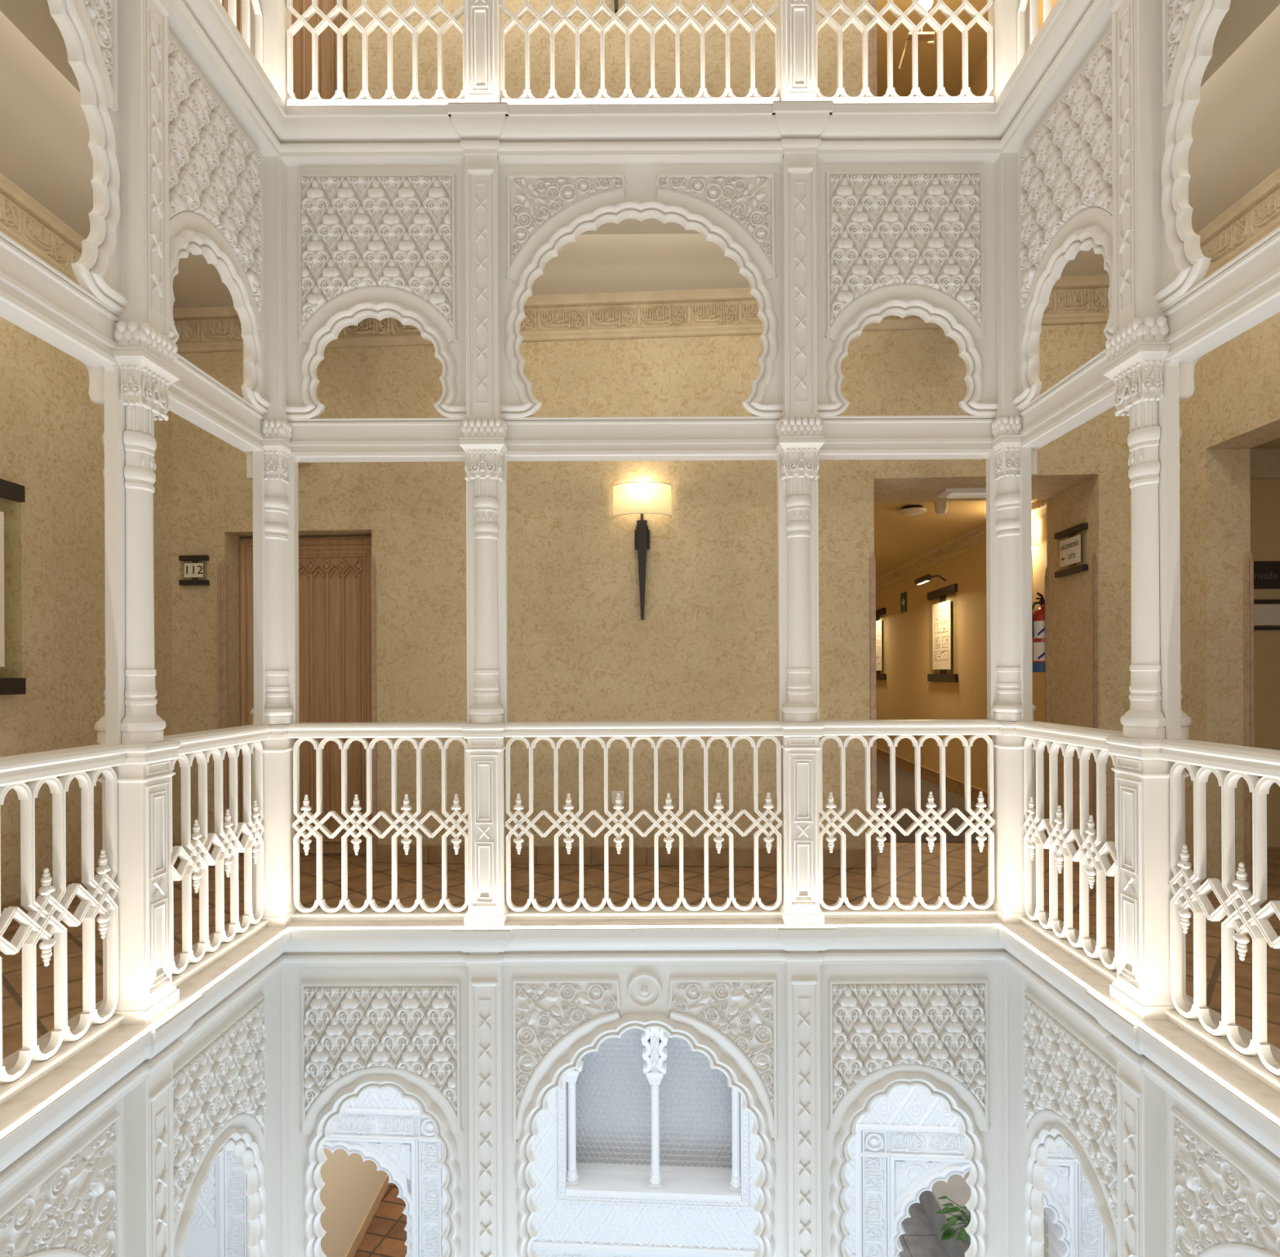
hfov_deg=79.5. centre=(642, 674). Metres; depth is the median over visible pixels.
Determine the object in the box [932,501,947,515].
sensor
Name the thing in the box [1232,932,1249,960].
pendant
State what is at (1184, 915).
pendant
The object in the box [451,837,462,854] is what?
pendant
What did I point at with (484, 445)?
column
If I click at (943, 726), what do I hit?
handrail
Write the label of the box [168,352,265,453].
architrave beam
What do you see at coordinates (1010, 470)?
column
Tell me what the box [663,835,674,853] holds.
pendant
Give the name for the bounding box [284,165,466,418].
arch panel
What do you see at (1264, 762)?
handrail
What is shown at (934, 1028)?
arch panel
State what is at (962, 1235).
potted plant
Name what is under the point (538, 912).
balustrade panel
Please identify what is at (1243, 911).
balustrade panel
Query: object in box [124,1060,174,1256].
pilaster
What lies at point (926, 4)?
spot lamp
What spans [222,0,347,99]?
door
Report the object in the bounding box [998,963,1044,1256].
pilaster
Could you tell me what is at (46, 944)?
pendant
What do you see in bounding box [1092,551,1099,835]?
guard
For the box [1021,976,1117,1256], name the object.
arch panel
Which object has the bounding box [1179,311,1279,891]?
wall
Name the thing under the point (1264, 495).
wall
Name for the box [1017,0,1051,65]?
balustrade panel
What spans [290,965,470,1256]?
arch panel
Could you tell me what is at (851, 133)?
trim
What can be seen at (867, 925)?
led strip
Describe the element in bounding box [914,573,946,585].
picture light
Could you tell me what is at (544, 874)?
floor
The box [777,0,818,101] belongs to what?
pedestal
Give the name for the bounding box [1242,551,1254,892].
guard
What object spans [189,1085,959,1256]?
carved wall panel
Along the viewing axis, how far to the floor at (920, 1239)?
7.41 m
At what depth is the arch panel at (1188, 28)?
2.74 m
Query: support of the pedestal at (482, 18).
on the ledge at (219, 0)
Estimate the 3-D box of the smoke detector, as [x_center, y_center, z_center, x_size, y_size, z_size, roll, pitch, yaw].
[2.279,-1.381,6.500,0.232,0.060,0.232,0,0,0]
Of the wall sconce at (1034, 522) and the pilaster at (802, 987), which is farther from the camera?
the wall sconce at (1034, 522)
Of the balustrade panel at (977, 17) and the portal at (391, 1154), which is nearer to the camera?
the balustrade panel at (977, 17)
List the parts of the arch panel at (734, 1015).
panel frame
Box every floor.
[0,842,1279,1059]
[353,1182,407,1256]
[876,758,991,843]
[898,1202,948,1256]
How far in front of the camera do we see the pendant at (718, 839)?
4.04 m
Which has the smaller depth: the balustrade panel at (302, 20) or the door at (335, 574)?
the balustrade panel at (302, 20)
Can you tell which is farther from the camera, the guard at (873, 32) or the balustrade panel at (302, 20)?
the guard at (873, 32)
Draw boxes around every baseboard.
[0,870,97,925]
[172,842,214,860]
[344,1173,390,1256]
[376,844,865,867]
[876,747,1045,834]
[1189,865,1207,885]
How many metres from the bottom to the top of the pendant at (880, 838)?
0.095 m
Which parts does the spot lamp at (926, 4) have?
arm, bulb, lever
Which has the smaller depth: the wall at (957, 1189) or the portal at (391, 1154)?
the portal at (391, 1154)
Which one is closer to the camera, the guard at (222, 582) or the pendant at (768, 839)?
the pendant at (768, 839)
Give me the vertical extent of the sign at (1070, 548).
0.315 m
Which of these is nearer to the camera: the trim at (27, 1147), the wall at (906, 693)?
the trim at (27, 1147)
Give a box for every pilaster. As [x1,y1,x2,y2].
[93,0,169,339]
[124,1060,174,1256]
[243,156,288,422]
[247,966,291,1256]
[465,155,501,420]
[468,965,505,1256]
[781,154,817,418]
[785,964,821,1256]
[994,152,1039,419]
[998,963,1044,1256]
[1110,0,1188,334]
[1115,1055,1166,1256]
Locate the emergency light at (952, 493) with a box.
[936,488,986,498]
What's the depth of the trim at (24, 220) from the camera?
4.15 m
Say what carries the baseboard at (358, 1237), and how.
attached to the wall at (352, 1184)
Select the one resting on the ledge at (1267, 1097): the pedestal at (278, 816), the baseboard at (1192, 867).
the pedestal at (278, 816)
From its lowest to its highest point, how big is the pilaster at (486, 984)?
1.800 m
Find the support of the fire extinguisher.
attached to the wall at (704, 647)
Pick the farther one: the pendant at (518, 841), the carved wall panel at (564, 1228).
the carved wall panel at (564, 1228)
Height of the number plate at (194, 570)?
0.205 m
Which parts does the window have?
sill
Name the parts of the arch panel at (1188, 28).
panel frame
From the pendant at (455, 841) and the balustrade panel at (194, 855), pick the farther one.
the pendant at (455, 841)
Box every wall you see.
[0,316,173,903]
[171,0,1131,1256]
[320,1147,386,1256]
[875,515,1047,814]
[919,1171,1048,1256]
[969,0,1057,96]
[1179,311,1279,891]
[1249,437,1279,847]
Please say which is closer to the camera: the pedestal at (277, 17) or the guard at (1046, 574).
the pedestal at (277, 17)
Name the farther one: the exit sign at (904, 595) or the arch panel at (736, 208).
the exit sign at (904, 595)
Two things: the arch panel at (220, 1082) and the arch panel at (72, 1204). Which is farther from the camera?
the arch panel at (220, 1082)
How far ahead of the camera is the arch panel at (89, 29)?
2.74 m
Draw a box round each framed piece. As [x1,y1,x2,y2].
[0,478,26,694]
[875,608,886,679]
[927,583,958,682]
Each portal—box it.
[218,1107,447,1256]
[855,1123,1108,1256]
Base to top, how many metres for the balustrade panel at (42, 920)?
0.963 m
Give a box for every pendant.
[38,937,55,966]
[96,912,111,938]
[191,871,202,893]
[223,857,233,877]
[252,845,260,863]
[300,838,311,855]
[351,838,361,855]
[400,837,411,854]
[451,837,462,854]
[513,837,524,854]
[563,836,573,853]
[613,836,623,853]
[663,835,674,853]
[713,835,724,853]
[763,835,773,853]
[826,835,836,853]
[875,835,886,853]
[925,835,936,852]
[975,835,986,852]
[1026,842,1035,860]
[1054,853,1063,873]
[1085,867,1096,888]
[1177,907,1191,933]
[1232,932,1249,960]
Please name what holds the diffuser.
attached to the emergency light at (952, 493)
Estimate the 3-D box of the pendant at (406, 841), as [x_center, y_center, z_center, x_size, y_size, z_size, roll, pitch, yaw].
[-1.245,0.905,4.050,0.056,0.095,0.038,0,0,0]
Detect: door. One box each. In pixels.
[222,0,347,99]
[239,537,372,855]
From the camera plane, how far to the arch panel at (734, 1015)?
4.02 m
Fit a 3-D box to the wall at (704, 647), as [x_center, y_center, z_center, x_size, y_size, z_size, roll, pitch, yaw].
[0.222,-0.138,5.522,7.600,11.160,0.730,0,0,4]
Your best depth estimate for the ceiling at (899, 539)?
7.46 m
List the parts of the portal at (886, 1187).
scalloped moulding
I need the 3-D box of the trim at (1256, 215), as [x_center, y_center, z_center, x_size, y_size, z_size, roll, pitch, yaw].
[3.254,-2.412,2.750,0.090,0.278,4.600,0,0,0]
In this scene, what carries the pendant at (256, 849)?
attached to the balustrade panel at (194, 855)
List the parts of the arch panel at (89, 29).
panel frame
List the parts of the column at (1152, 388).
plate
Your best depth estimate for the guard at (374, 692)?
5.27 m
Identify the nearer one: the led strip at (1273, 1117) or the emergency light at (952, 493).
the led strip at (1273, 1117)
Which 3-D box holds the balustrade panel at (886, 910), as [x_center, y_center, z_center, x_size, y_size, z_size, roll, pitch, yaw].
[1.385,0.795,4.064,0.935,0.963,0.099,0,0,0]
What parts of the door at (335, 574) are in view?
moulding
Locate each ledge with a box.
[0,904,1279,1140]
[218,0,1057,106]
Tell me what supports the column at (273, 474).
on the pedestal at (278, 816)
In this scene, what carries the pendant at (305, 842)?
attached to the balustrade panel at (375, 913)
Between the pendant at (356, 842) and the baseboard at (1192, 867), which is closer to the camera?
the pendant at (356, 842)
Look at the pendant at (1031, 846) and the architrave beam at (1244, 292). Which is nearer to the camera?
the architrave beam at (1244, 292)
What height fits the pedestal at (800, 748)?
1.034 m
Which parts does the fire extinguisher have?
valve handle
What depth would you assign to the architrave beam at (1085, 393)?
3.52 m
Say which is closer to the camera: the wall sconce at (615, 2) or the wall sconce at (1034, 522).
the wall sconce at (615, 2)
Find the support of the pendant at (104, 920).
attached to the balustrade panel at (42, 920)
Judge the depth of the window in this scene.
5.39 m
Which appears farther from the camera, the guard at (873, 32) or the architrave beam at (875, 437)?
the guard at (873, 32)
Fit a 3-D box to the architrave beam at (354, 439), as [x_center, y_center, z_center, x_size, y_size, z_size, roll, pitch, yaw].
[-1.384,-1.240,4.079,0.974,0.202,0.100,0,0,0]
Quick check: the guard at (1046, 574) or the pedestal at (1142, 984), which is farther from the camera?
the guard at (1046, 574)
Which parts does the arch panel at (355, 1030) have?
panel frame, scalloped moulding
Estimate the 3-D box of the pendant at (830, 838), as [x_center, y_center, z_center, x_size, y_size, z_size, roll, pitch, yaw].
[0.990,0.895,4.050,0.056,0.095,0.038,0,0,0]
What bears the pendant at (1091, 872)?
attached to the balustrade panel at (1093, 851)
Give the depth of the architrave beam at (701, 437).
4.04 m
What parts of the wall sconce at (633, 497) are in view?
tapered stem, lamp shade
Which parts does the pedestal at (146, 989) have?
panel moulding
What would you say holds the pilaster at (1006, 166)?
on the column at (1010, 470)
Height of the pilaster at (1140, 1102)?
1.800 m
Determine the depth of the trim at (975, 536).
8.38 m
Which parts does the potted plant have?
pot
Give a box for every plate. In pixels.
[178,555,208,585]
[611,791,623,804]
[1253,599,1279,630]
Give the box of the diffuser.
[946,492,986,498]
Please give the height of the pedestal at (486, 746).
1.034 m
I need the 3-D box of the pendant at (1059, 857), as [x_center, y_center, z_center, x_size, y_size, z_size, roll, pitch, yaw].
[1.960,0.890,3.617,0.038,0.095,0.054,0,0,0]
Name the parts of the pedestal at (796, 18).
panel moulding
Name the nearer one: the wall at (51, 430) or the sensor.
the wall at (51, 430)
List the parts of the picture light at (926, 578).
arm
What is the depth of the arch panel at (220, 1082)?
3.50 m
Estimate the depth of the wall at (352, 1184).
7.04 m
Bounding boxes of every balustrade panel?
[0,767,124,1105]
[170,741,268,986]
[219,0,262,68]
[286,0,464,106]
[291,737,468,920]
[499,0,780,104]
[504,736,782,919]
[815,0,993,103]
[818,734,996,918]
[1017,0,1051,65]
[1019,737,1116,982]
[1164,762,1279,1092]
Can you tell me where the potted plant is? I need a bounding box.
[934,1195,970,1243]
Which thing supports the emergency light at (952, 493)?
attached to the wall at (704, 647)
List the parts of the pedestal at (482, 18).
panel moulding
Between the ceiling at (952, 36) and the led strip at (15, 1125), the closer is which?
the led strip at (15, 1125)
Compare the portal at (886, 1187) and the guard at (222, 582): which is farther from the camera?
the guard at (222, 582)
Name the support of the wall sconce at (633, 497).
attached to the wall at (704, 647)
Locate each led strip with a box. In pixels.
[0,927,289,1138]
[289,924,998,929]
[998,924,1279,1125]
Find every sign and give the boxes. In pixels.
[900,591,906,613]
[1054,523,1088,577]
[1253,561,1279,589]
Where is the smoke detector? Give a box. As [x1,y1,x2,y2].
[897,505,927,515]
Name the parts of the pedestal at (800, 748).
panel moulding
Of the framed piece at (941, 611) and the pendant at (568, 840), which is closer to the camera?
the pendant at (568, 840)
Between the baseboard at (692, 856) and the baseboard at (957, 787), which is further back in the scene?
the baseboard at (957, 787)
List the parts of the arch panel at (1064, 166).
scalloped moulding, panel frame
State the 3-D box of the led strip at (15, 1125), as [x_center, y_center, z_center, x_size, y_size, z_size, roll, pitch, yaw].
[-1.791,1.287,2.120,0.012,0.009,3.541,0,0,0]
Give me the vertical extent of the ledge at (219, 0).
0.005 m
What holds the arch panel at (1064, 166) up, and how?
on the architrave beam at (1085, 393)
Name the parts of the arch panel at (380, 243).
scalloped moulding, panel frame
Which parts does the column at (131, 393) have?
plate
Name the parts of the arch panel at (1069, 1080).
panel frame, scalloped moulding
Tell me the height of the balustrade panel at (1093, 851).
0.963 m
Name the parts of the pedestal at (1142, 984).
panel moulding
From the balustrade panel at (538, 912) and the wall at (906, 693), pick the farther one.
the wall at (906, 693)
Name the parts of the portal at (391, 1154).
scalloped moulding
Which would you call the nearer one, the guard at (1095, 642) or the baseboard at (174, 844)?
the guard at (1095, 642)
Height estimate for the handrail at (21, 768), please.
0.077 m
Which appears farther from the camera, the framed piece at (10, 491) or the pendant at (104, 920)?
the framed piece at (10, 491)
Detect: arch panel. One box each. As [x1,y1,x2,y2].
[0,1096,124,1256]
[47,0,128,314]
[168,26,270,413]
[173,979,268,1256]
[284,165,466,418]
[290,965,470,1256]
[499,164,783,417]
[503,964,786,1256]
[816,163,998,416]
[819,963,999,1256]
[1013,22,1113,410]
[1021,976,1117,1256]
[1154,0,1231,309]
[1165,1091,1279,1256]
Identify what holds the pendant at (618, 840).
attached to the balustrade panel at (538, 912)
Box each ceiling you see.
[0,0,1279,308]
[874,500,986,577]
[876,0,988,97]
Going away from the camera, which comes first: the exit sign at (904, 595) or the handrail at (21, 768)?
the handrail at (21, 768)
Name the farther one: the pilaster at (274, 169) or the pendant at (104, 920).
the pilaster at (274, 169)
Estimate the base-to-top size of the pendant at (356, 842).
0.095 m
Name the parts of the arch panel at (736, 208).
panel frame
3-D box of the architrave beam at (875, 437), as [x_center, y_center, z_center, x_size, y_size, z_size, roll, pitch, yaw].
[1.372,-1.252,4.079,0.974,0.202,0.100,0,0,0]
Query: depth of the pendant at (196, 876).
3.35 m
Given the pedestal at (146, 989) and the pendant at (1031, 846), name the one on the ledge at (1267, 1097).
the pedestal at (146, 989)
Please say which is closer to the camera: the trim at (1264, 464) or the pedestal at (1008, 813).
the pedestal at (1008, 813)
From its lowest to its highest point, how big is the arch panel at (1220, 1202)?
1.805 m
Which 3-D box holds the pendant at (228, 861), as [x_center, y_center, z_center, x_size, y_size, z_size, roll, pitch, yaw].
[-1.952,0.909,3.617,0.038,0.095,0.054,0,0,0]
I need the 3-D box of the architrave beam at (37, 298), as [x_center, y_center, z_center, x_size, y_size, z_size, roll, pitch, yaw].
[-1.991,-1.237,2.122,0.100,0.202,1.493,0,0,0]
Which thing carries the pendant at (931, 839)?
attached to the balustrade panel at (886, 910)
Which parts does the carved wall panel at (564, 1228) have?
string moulding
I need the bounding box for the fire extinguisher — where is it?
[1031,592,1044,672]
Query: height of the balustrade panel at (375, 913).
0.963 m
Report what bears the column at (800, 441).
on the pedestal at (800, 748)
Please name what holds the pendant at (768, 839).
attached to the balustrade panel at (538, 912)
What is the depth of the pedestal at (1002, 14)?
3.95 m
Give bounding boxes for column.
[81,320,180,744]
[246,419,302,724]
[458,417,511,723]
[771,417,825,721]
[982,415,1037,720]
[1102,315,1200,738]
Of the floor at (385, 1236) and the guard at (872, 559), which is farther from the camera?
the floor at (385, 1236)
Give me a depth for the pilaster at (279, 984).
3.95 m
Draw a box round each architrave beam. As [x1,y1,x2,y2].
[0,231,120,368]
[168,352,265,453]
[287,417,466,462]
[501,416,782,461]
[817,415,995,460]
[1018,348,1115,449]
[1161,226,1279,362]
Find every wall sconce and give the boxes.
[612,481,671,620]
[613,0,617,13]
[1031,519,1038,545]
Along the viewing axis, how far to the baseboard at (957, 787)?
8.85 m
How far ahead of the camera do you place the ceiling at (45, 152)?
3.77 m
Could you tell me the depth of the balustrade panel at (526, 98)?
4.03 m
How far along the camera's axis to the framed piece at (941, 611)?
8.55 m
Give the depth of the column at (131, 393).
2.88 m
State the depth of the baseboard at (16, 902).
4.06 m
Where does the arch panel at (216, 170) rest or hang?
on the architrave beam at (197, 397)
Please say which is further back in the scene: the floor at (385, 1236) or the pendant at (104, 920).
the floor at (385, 1236)
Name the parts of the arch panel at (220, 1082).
panel frame, scalloped moulding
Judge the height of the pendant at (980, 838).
0.095 m
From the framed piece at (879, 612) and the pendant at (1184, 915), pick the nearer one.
the pendant at (1184, 915)
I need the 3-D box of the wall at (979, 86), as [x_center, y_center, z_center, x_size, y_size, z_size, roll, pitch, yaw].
[2.456,-4.241,7.819,1.700,2.900,4.600,0,0,4]
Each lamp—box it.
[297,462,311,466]
[897,0,935,70]
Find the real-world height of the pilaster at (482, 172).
1.369 m
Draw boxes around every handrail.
[0,724,271,786]
[287,719,999,737]
[1014,720,1279,779]
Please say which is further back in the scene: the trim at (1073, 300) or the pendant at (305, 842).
the trim at (1073, 300)
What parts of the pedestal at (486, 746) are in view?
panel moulding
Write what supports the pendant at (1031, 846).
attached to the balustrade panel at (1093, 851)
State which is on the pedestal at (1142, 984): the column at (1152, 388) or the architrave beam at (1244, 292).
the column at (1152, 388)
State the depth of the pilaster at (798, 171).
3.95 m
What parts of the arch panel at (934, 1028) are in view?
panel frame, scalloped moulding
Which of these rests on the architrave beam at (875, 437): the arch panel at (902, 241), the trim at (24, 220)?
the arch panel at (902, 241)
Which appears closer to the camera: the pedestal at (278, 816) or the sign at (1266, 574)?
the pedestal at (278, 816)
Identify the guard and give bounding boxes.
[217,559,228,861]
[371,557,377,862]
[869,0,876,97]
[869,553,876,868]
[1044,568,1049,838]
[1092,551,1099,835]
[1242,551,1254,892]
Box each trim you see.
[0,173,173,313]
[0,927,1279,1196]
[168,0,1111,166]
[173,275,1109,353]
[875,499,1046,591]
[1196,168,1279,280]
[1249,448,1279,479]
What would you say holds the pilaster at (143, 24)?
on the column at (131, 393)
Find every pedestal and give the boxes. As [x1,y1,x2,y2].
[96,739,181,1024]
[249,0,291,106]
[252,724,297,926]
[462,0,502,102]
[462,722,510,925]
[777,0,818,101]
[777,720,824,924]
[987,0,1030,102]
[990,720,1035,923]
[1105,735,1191,1019]
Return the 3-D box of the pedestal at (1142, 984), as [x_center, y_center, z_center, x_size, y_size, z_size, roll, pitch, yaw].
[1.937,0.757,2.941,0.200,1.034,0.216,0,0,0]
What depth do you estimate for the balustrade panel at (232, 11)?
3.81 m
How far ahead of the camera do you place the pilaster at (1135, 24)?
2.88 m
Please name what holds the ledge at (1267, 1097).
on the trim at (27, 1147)
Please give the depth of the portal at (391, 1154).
5.27 m
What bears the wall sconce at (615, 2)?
attached to the wall at (704, 647)
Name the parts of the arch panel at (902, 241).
panel frame, scalloped moulding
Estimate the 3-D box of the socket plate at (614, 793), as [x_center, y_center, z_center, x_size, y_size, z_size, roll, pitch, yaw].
[-0.169,0.832,5.175,0.082,0.090,0.012,0,0,4]
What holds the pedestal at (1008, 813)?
on the ledge at (1267, 1097)
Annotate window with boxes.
[557,1028,749,1208]

